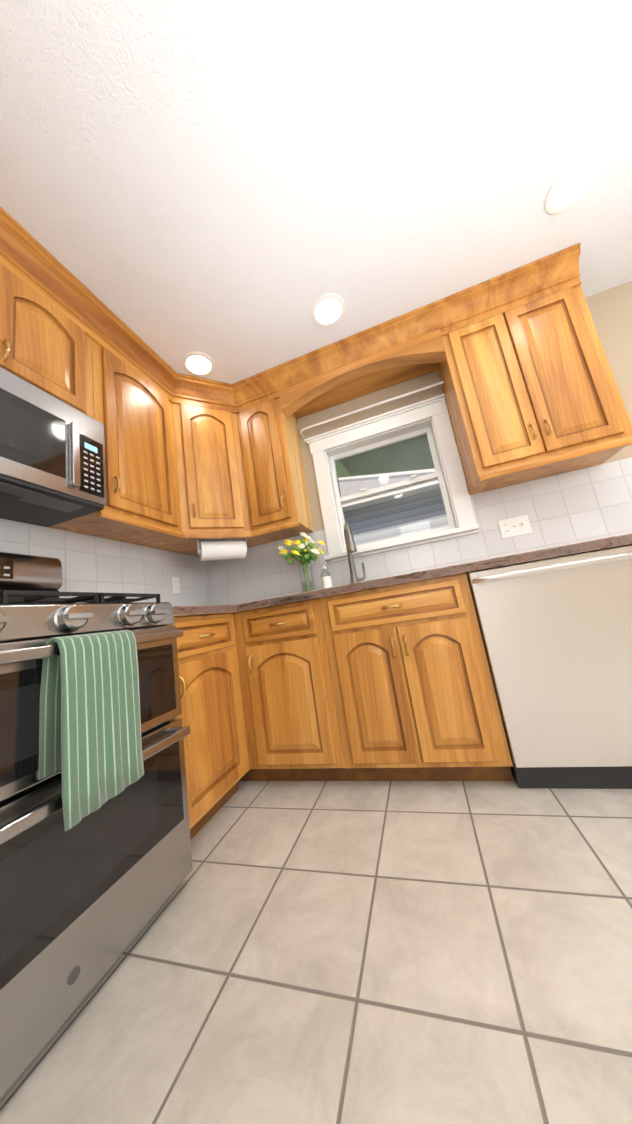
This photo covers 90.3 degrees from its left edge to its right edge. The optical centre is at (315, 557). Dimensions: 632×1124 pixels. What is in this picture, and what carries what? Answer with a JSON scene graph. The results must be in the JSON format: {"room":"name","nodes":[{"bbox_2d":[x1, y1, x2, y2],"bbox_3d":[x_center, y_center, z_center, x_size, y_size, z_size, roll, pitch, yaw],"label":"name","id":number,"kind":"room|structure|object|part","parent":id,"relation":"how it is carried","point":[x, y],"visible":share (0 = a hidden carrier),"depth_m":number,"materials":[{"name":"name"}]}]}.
{"room":"kitchen","nodes":[
{"label":"kitchen","id":0,"kind":"room"},
{"bbox_2d":[0,775,631,1123],"bbox_3d":[0.949,0.727,0.046,4.900,0.100,3.700,-12,-11,16],"label":"floor","id":1,"kind":"structure","parent":0,"point":[377,952],"depth_m":0.70,"materials":[{"name":"tile"}]},
{"bbox_2d":[0,552,192,1098],"bbox_3d":[-0.882,0.483,0.863,0.760,1.222,0.762,-12,-11,16],"label":"range","id":2,"kind":"object","parent":1,"relation":"on","point":[96,867],"visible":1,"depth_m":0.75,"materials":[{"name":"grey metal"}]},
{"bbox_3d":[-0.691,0.136,0.657,0.051,0.073,0.073,-12,-11,16],"label":"knob","id":3,"kind":"part","parent":2,"relation":"part of","materials":[{"name":"silver metal"}]},
{"bbox_3d":[-0.636,0.158,0.826,0.051,0.073,0.073,-12,-11,16],"label":"knob","id":4,"kind":"part","parent":2,"relation":"part of","materials":[{"name":"silver metal"}]},
{"bbox_2d":[0,602,169,660],"bbox_3d":[-0.949,0.191,0.923,0.587,0.024,0.762,-12,-11,16],"label":"control panel","id":5,"kind":"object","parent":2,"relation":"in","point":[42,610],"depth_m":0.80,"materials":[{"name":"silver metal"}]},
{"bbox_3d":[-0.694,0.171,0.843,0.088,0.080,0.762,-12,-11,16],"label":"panel","id":6,"kind":"part","parent":2,"relation":"part of","materials":[{"name":"silver metal"}]},
{"bbox_3d":[-0.615,0.376,0.790,0.002,0.222,0.706,-12,-11,16],"label":"glass","id":7,"kind":"part","parent":2,"relation":"part of","materials":[{"name":"black glass"}]},
{"bbox_3d":[-0.643,0.363,0.801,0.052,0.316,0.760,-12,-11,16],"label":"door","id":8,"kind":"part","parent":2,"relation":"part of","materials":[{"name":"silver metal"}]},
{"bbox_2d":[38,629,144,831],"bbox_3d":[-0.561,0.398,0.803,0.089,0.405,0.212,-12,-11,16],"label":"towel","id":9,"kind":"object","parent":2,"relation":"hanging from","point":[89,720],"depth_m":0.75,"materials":[{"name":"green fabric"}]},
{"bbox_3d":[-0.611,0.231,0.808,0.056,0.028,0.706,-12,-11,16],"label":"handle","id":10,"kind":"part","parent":2,"relation":"part of","materials":[{"name":"silver metal"}]},
{"bbox_3d":[-0.565,0.699,0.730,0.002,0.247,0.706,-12,-11,16],"label":"glass","id":11,"kind":"part","parent":2,"relation":"part of","materials":[{"name":"black glass"}]},
{"bbox_3d":[-0.562,0.548,0.750,0.056,0.028,0.706,-12,-11,16],"label":"handle","id":12,"kind":"part","parent":2,"relation":"part of","materials":[{"name":"silver metal"}]},
{"bbox_3d":[-0.582,0.756,0.728,0.052,0.472,0.760,-12,-11,16],"label":"door","id":13,"kind":"part","parent":2,"relation":"part of","materials":[{"name":"silver metal"}]},
{"bbox_3d":[-0.581,0.181,0.993,0.051,0.073,0.073,-12,-11,16],"label":"knob","id":14,"kind":"part","parent":2,"relation":"part of","materials":[{"name":"silver metal"}]},
{"bbox_3d":[-0.551,0.193,1.085,0.051,0.073,0.073,-12,-11,16],"label":"knob","id":15,"kind":"part","parent":2,"relation":"part of","materials":[{"name":"silver metal"}]},
{"bbox_2d":[166,613,249,838],"bbox_3d":[-0.724,0.749,1.468,0.648,0.874,0.534,-12,-11,16],"label":"base cabinet","id":16,"kind":"object","parent":1,"relation":"on","point":[215,751],"visible":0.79,"depth_m":1.38,"materials":[{"name":"brown wood"}]},
{"bbox_3d":[-0.521,0.504,1.220,0.032,0.092,0.016,-12,-11,16],"label":"handle","id":17,"kind":"part","parent":16,"relation":"part of","materials":[{"name":"gold metal"}]},
{"bbox_3d":[-0.511,0.358,1.443,0.020,0.150,0.445,-12,-11,16],"label":"drawer","id":18,"kind":"part","parent":16,"relation":"part of","materials":[{"name":"brown wood"}]},
{"bbox_2d":[172,605,239,616],"bbox_3d":[-0.800,0.300,1.528,0.649,0.039,0.487,-12,-11,16],"label":"countertop","id":19,"kind":"structure","parent":16,"relation":"on","point":[178,611],"depth_m":1.42,"materials":[{"name":"stone"}]},
{"bbox_3d":[-0.488,0.353,1.436,0.032,0.016,0.092,-12,-11,16],"label":"handle","id":20,"kind":"part","parent":16,"relation":"part of","materials":[{"name":"gold metal"}]},
{"bbox_2d":[233,598,351,780],"bbox_3d":[-0.347,0.773,1.917,1.095,0.874,0.648,-12,-11,16],"label":"base cabinet","id":21,"kind":"object","parent":1,"relation":"on","point":[292,727],"visible":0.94,"depth_m":1.56,"materials":[{"name":"brown wood"}]},
{"bbox_3d":[-0.336,0.548,1.617,0.016,0.092,0.032,-12,-11,16],"label":"handle","id":22,"kind":"part","parent":21,"relation":"part of","materials":[{"name":"gold metal"}]},
{"bbox_3d":[-0.203,0.339,1.601,0.092,0.016,0.032,-12,-11,16],"label":"handle","id":23,"kind":"part","parent":21,"relation":"part of","materials":[{"name":"gold metal"}]},
{"bbox_3d":[-0.196,0.343,1.625,0.400,0.150,0.020,-12,-11,16],"label":"drawer","id":24,"kind":"part","parent":21,"relation":"part of","materials":[{"name":"brown wood"}]},
{"bbox_3d":[-0.138,0.711,1.557,0.400,0.572,0.020,-12,-11,16],"label":"door","id":25,"kind":"part","parent":21,"relation":"part of","materials":[{"name":"brown wood"}]},
{"bbox_2d":[236,533,631,611],"bbox_3d":[0.490,0.225,1.719,2.997,0.215,0.647,-12,-11,16],"label":"countertop","id":26,"kind":"structure","parent":21,"relation":"on","point":[531,556],"depth_m":1.37,"materials":[{"name":"stone"}]},
{"bbox_2d":[278,532,325,591],"bbox_3d":[-0.072,0.036,2.054,0.329,0.440,0.336,-12,-11,16],"label":"vase","id":27,"kind":"object","parent":26,"relation":"on","point":[305,549],"visible":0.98,"depth_m":2.03,"materials":[{"name":"clear glass"}]},
{"bbox_2d":[321,562,332,588],"bbox_3d":[0.064,0.132,2.020,0.066,0.200,0.066,-12,-11,16],"label":"soap bottle","id":28,"kind":"object","parent":26,"relation":"on","point":[326,581],"visible":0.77,"depth_m":1.99,"materials":[{"name":"white plastic"}]},
{"bbox_2d":[344,522,365,583],"bbox_3d":[0.226,-0.017,1.995,0.112,0.432,0.210,-12,-11,16],"label":"faucet","id":29,"kind":"object","parent":26,"relation":"on","point":[351,548],"visible":0.81,"depth_m":2.03,"materials":[{"name":"silver metal"}]},
{"bbox_3d":[0.289,0.095,2.046,0.065,0.116,0.034,-12,-11,16],"label":"lever","id":30,"kind":"part","parent":29,"relation":"part of","materials":[{"name":"silver metal"}]},
{"bbox_2d":[320,573,513,780],"bbox_3d":[0.493,0.596,1.667,0.688,0.874,0.648,-12,-11,16],"label":"base cabinet","id":31,"kind":"object","parent":1,"relation":"on","point":[415,694],"visible":1,"depth_m":1.39,"materials":[{"name":"brown wood"}]},
{"bbox_3d":[0.267,0.626,1.436,0.302,0.572,0.020,-12,-11,16],"label":"door","id":32,"kind":"part","parent":31,"relation":"part of","materials":[{"name":"brown wood"}]},
{"bbox_3d":[0.346,0.224,1.438,0.092,0.016,0.032,-12,-11,16],"label":"handle","id":33,"kind":"part","parent":31,"relation":"part of","materials":[{"name":"gold metal"}]},
{"bbox_3d":[0.345,0.405,1.414,0.016,0.092,0.032,-12,-11,16],"label":"handle","id":34,"kind":"part","parent":31,"relation":"part of","materials":[{"name":"gold metal"}]},
{"bbox_3d":[0.354,0.227,1.461,0.610,0.150,0.020,-12,-11,16],"label":"drawer","id":35,"kind":"part","parent":31,"relation":"part of","materials":[{"name":"brown wood"}]},
{"bbox_3d":[0.402,0.393,1.397,0.016,0.092,0.032,-12,-11,16],"label":"handle","id":36,"kind":"part","parent":31,"relation":"part of","materials":[{"name":"gold metal"}]},
{"bbox_3d":[0.556,0.565,1.350,0.302,0.572,0.020,-12,-11,16],"label":"door","id":37,"kind":"part","parent":31,"relation":"part of","materials":[{"name":"brown wood"}]},
{"bbox_2d":[467,545,631,788],"bbox_3d":[1.092,0.465,1.463,0.592,0.874,0.666,-12,-11,16],"label":"dishwasher","id":38,"kind":"object","parent":1,"relation":"on","point":[556,634],"visible":0.98,"depth_m":1.22,"materials":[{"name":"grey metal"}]},
{"bbox_3d":[0.939,0.042,1.250,0.584,0.028,0.064,-12,-11,16],"label":"handle","id":39,"kind":"part","parent":38,"relation":"part of","materials":[{"name":"silver metal"}]},
{"bbox_2d":[0,0,631,383],"bbox_3d":[0.564,-1.742,0.502,4.900,0.100,3.700,-12,-11,16],"label":"ceiling","id":40,"kind":"structure","parent":0,"point":[234,190],"depth_m":1.15,"materials":[{"name":"white paint"}]},
{"bbox_2d":[182,352,214,376],"bbox_3d":[-0.737,-1.212,1.978,0.196,0.007,0.196,-12,-11,16],"label":"recessed light","id":41,"kind":"object","parent":40,"relation":"in","point":[199,364],"visible":1,"depth_m":1.97,"materials":[{"name":"white"}]},
{"bbox_2d":[0,206,580,413],"bbox_3d":[-0.072,-1.421,0.978,2.389,0.158,2.189,-12,-11,16],"label":"crown molding","id":42,"kind":"structure","parent":40,"relation":"attached to","point":[28,259],"depth_m":1.76,"materials":[{"name":"brown wood"}]},
{"bbox_2d":[311,293,344,326],"bbox_3d":[0.067,-1.378,1.760,0.196,0.007,0.196,-12,-11,16],"label":"recessed light","id":43,"kind":"object","parent":40,"relation":"in","point":[328,310],"visible":1,"depth_m":1.75,"materials":[{"name":"white"}]},
{"bbox_2d":[545,153,601,214],"bbox_3d":[1.114,-1.613,1.366,0.196,0.007,0.196,-12,-11,16],"label":"recessed light","id":44,"kind":"object","parent":40,"relation":"in","point":[573,183],"visible":1,"depth_m":1.36,"materials":[{"name":"white"}]},
{"bbox_2d":[252,281,631,546],"bbox_3d":[1.301,-0.284,1.948,4.600,2.440,0.150,-12,-11,16],"label":"wall","id":45,"kind":"structure","parent":0,"point":[610,309],"depth_m":2.15,"materials":[{"name":"beige paint"}]},
{"bbox_2d":[237,398,313,541],"bbox_3d":[-0.301,-0.633,2.244,0.339,0.940,0.358,-12,-11,16],"label":"upper cabinet","id":46,"kind":"object","parent":45,"relation":"attached to","point":[275,482],"visible":0.92,"depth_m":2.12,"materials":[{"name":"brown wood"}]},
{"bbox_3d":[-0.352,-0.643,2.115,0.267,0.850,0.020,-12,-11,16],"label":"door","id":47,"kind":"part","parent":46,"relation":"part of","materials":[{"name":"brown wood"}]},
{"bbox_3d":[-0.212,-0.361,2.006,0.016,0.092,0.032,-12,-11,16],"label":"handle","id":48,"kind":"part","parent":46,"relation":"part of","materials":[{"name":"gold metal"}]},
{"bbox_2d":[292,363,437,418],"bbox_3d":[0.300,-1.209,2.191,1.049,0.030,0.236,-12,-11,16],"label":"valance","id":49,"kind":"object","parent":45,"relation":"attached to","point":[361,386],"visible":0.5,"depth_m":2.20,"materials":[{"name":"brown wood"}]},
{"bbox_2d":[300,381,443,436],"bbox_3d":[0.360,-1.037,2.226,1.022,0.016,0.092,-12,-11,16],"label":"curtain rod","id":50,"kind":"object","parent":45,"relation":"attached to","point":[373,405],"visible":1,"depth_m":2.17,"materials":[{"name":"white metal"}]},
{"bbox_2d":[304,394,478,562],"bbox_3d":[0.481,-0.512,2.217,0.998,0.951,0.205,-12,-11,16],"label":"window","id":51,"kind":"structure","parent":45,"relation":"in","point":[435,409],"depth_m":2.19,"materials":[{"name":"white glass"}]},
{"bbox_3d":[0.486,-0.657,2.290,0.749,0.392,0.030,-12,-11,16],"label":"window sash","id":52,"kind":"part","parent":51,"relation":"part of","materials":[{"name":"white wood"}]},
{"bbox_3d":[0.486,-0.658,2.291,0.681,0.319,0.004,-12,-11,16],"label":"sash glass","id":53,"kind":"part","parent":51,"relation":"part of","materials":[{"name":"clear glass"}]},
{"bbox_2d":[360,474,416,491],"bbox_3d":[0.502,-0.521,2.203,0.390,0.015,0.020,-12,-11,16],"label":"lock","id":54,"kind":"object","parent":51,"relation":"attached to","point":[411,477],"visible":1,"depth_m":2.16,"materials":[{"name":"white"}]},
{"bbox_3d":[0.531,-0.308,2.193,0.681,0.344,0.004,-12,-11,16],"label":"sash glass","id":55,"kind":"part","parent":51,"relation":"part of","materials":[{"name":"clear glass"}]},
{"bbox_3d":[0.531,-0.307,2.193,0.749,0.417,0.030,-12,-11,16],"label":"window sash","id":56,"kind":"part","parent":51,"relation":"part of","materials":[{"name":"white wood"}]},
{"bbox_3d":[0.538,-0.080,2.087,0.988,0.047,0.105,-12,-11,16],"label":"window stool apron","id":57,"kind":"part","parent":51,"relation":"part of","materials":[{"name":"white wood"}]},
{"bbox_2d":[204,457,631,604],"bbox_3d":[0.678,-0.097,2.045,3.300,0.468,0.004,-12,-11,16],"label":"backsplash","id":58,"kind":"structure","parent":45,"relation":"attached to","point":[584,504],"depth_m":1.93,"materials":[{"name":"tile"}]},
{"bbox_2d":[498,515,532,538],"bbox_3d":[1.190,-0.186,1.880,0.162,0.114,0.016,-12,-11,16],"label":"electrical outlet","id":59,"kind":"object","parent":58,"relation":"attached to","point":[515,526],"visible":1,"depth_m":1.88,"materials":[{"name":"white plastic"}]},
{"bbox_2d":[438,285,631,494],"bbox_3d":[1.173,-0.943,1.806,0.699,0.940,0.358,-12,-11,16],"label":"upper cabinet","id":60,"kind":"object","parent":45,"relation":"attached to","point":[533,380],"visible":1,"depth_m":1.67,"materials":[{"name":"brown wood"}]},
{"bbox_2d":[278,329,445,417],"bbox_3d":[0.260,-1.165,2.024,1.049,0.164,0.090,-12,-11,16],"label":"valance","id":61,"kind":"object","parent":60,"relation":"attached to","point":[427,348],"visible":1,"depth_m":1.99,"materials":[{"name":"brown wood"}]},
{"bbox_3d":[0.970,-0.922,1.722,0.287,0.850,0.020,-12,-11,16],"label":"door","id":62,"kind":"part","parent":60,"relation":"part of","materials":[{"name":"brown wood"}]},
{"bbox_3d":[1.115,-0.656,1.613,0.016,0.092,0.032,-12,-11,16],"label":"handle","id":63,"kind":"part","parent":60,"relation":"part of","materials":[{"name":"gold metal"}]},
{"bbox_3d":[1.179,-0.669,1.594,0.016,0.092,0.032,-12,-11,16],"label":"handle","id":64,"kind":"part","parent":60,"relation":"part of","materials":[{"name":"gold metal"}]},
{"bbox_2d":[478,435,631,481],"bbox_3d":[1.202,-0.498,1.587,0.700,0.043,0.024,-12,-11,16],"label":"molding","id":65,"kind":"structure","parent":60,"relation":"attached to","point":[567,456],"depth_m":1.58,"materials":[{"name":"brown wood"}]},
{"bbox_3d":[1.265,-0.984,1.634,0.325,0.850,0.020,-12,-11,16],"label":"door","id":66,"kind":"part","parent":60,"relation":"part of","materials":[{"name":"brown wood"}]},
{"bbox_3d":[-1.475,-0.038,0.938,0.150,2.440,3.700,-12,-11,16],"label":"wall","id":67,"kind":"structure","parent":0,"visible":0},
{"bbox_2d":[0,263,93,418],"bbox_3d":[-1.307,-0.881,1.181,0.358,0.534,0.765,-12,-11,16],"label":"upper cabinet","id":68,"kind":"object","parent":67,"relation":"attached to","point":[45,345],"visible":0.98,"depth_m":1.29,"materials":[{"name":"brown wood"}]},
{"bbox_3d":[-1.120,-0.756,1.137,0.032,0.092,0.016,-12,-11,16],"label":"handle","id":69,"kind":"part","parent":68,"relation":"part of","materials":[{"name":"gold metal"}]},
{"bbox_2d":[0,367,106,526],"bbox_3d":[-1.216,-0.423,1.092,0.395,0.414,0.762,-12,-11,16],"label":"over-the-range microwave","id":70,"kind":"object","parent":68,"relation":"attached to","point":[52,462],"visible":1,"depth_m":1.20,"materials":[{"name":"grey metal"}]},
{"bbox_3d":[-0.967,-0.413,1.260,0.024,0.272,0.030,-12,-11,16],"label":"handle","id":71,"kind":"part","parent":70,"relation":"part of","materials":[{"name":"silver metal"}]},
{"bbox_3d":[-0.951,-0.388,1.335,0.002,0.255,0.104,-12,-11,16],"label":"panel","id":72,"kind":"part","parent":70,"relation":"part of","materials":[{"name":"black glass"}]},
{"bbox_2d":[0,518,207,605],"bbox_3d":[-1.295,0.055,1.204,0.004,0.468,2.756,-12,-11,16],"label":"backsplash","id":73,"kind":"structure","parent":67,"relation":"attached to","point":[94,564],"depth_m":1.74,"materials":[{"name":"tile"}]},
{"bbox_2d":[172,577,179,592],"bbox_3d":[-0.970,0.190,2.180,0.007,0.114,0.070,-12,-11,16],"label":"electrical outlet","id":74,"kind":"object","parent":73,"relation":"attached to","point":[175,585],"visible":1,"depth_m":2.18,"materials":[{"name":"white plastic"}]},
{"bbox_2d":[50,340,180,544],"bbox_3d":[-1.077,-0.602,1.757,0.358,0.940,0.529,-12,-11,16],"label":"upper cabinet","id":75,"kind":"object","parent":67,"relation":"attached to","point":[132,409],"visible":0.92,"depth_m":1.65,"materials":[{"name":"brown wood"}]},
{"bbox_3d":[-0.933,-0.347,1.474,0.032,0.092,0.016,-12,-11,16],"label":"handle","id":76,"kind":"part","parent":75,"relation":"part of","materials":[{"name":"gold metal"}]},
{"bbox_3d":[-0.946,-0.624,1.717,0.020,0.850,0.438,-12,-11,16],"label":"door","id":77,"kind":"part","parent":75,"relation":"part of","materials":[{"name":"brown wood"}]},
{"bbox_2d":[142,403,270,556],"bbox_3d":[-0.785,-0.554,2.260,0.608,0.940,0.608,-12,-11,16],"label":"upper cabinet","id":78,"kind":"object","parent":67,"relation":"attached to","point":[211,479],"visible":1,"depth_m":2.05,"materials":[{"name":"brown wood"}]},
{"bbox_3d":[-0.744,-0.294,1.923,0.029,0.092,0.029,-12,-11,16],"label":"handle","id":79,"kind":"part","parent":78,"relation":"part of","materials":[{"name":"gold metal"}]},
{"bbox_2d":[97,509,298,538],"bbox_3d":[-0.537,-0.208,1.688,0.639,0.043,0.830,-12,-11,16],"label":"molding","id":80,"kind":"structure","parent":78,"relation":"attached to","point":[105,514],"depth_m":1.88,"materials":[{"name":"brown wood"}]},
{"bbox_3d":[-0.683,-0.601,2.063,0.245,0.850,0.245,-12,-11,16],"label":"door","id":81,"kind":"part","parent":78,"relation":"part of","materials":[{"name":"brown wood"}]},
{"bbox_2d":[196,538,246,560],"bbox_3d":[-0.618,-0.057,2.082,0.312,0.141,0.128,-3,-12,-28],"label":"paper towel holder","id":82,"kind":"object","parent":78,"relation":"attached to","point":[221,549],"visible":0.94,"depth_m":2.04,"materials":[{"name":"white paper"}]},
{"label":"outside","id":83,"kind":"structure","parent":0,"visible":0},
{"bbox_3d":[3.504,3.493,11.332,22.000,0.200,19.840,-12,-11,16],"label":"ground","id":84,"kind":"structure","parent":83,"visible":0},
{"bbox_2d":[338,468,448,545],"bbox_3d":[2.256,-2.351,11.350,26.040,11.545,12.939,-12,-11,16],"label":"house","id":85,"kind":"structure","parent":84,"relation":"on","point":[370,528],"depth_m":5.00,"materials":[{"name":"white"}]},
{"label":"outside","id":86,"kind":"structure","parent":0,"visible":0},
{"bbox_2d":[335,434,437,512],"bbox_3d":[0.861,-3.349,14.220,20.005,11.206,12.061,-12,-11,16],"label":"trees","id":87,"kind":"object","parent":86,"point":[369,466],"depth_m":9.37,"materials":[{"name":"green plant"}]}
]}

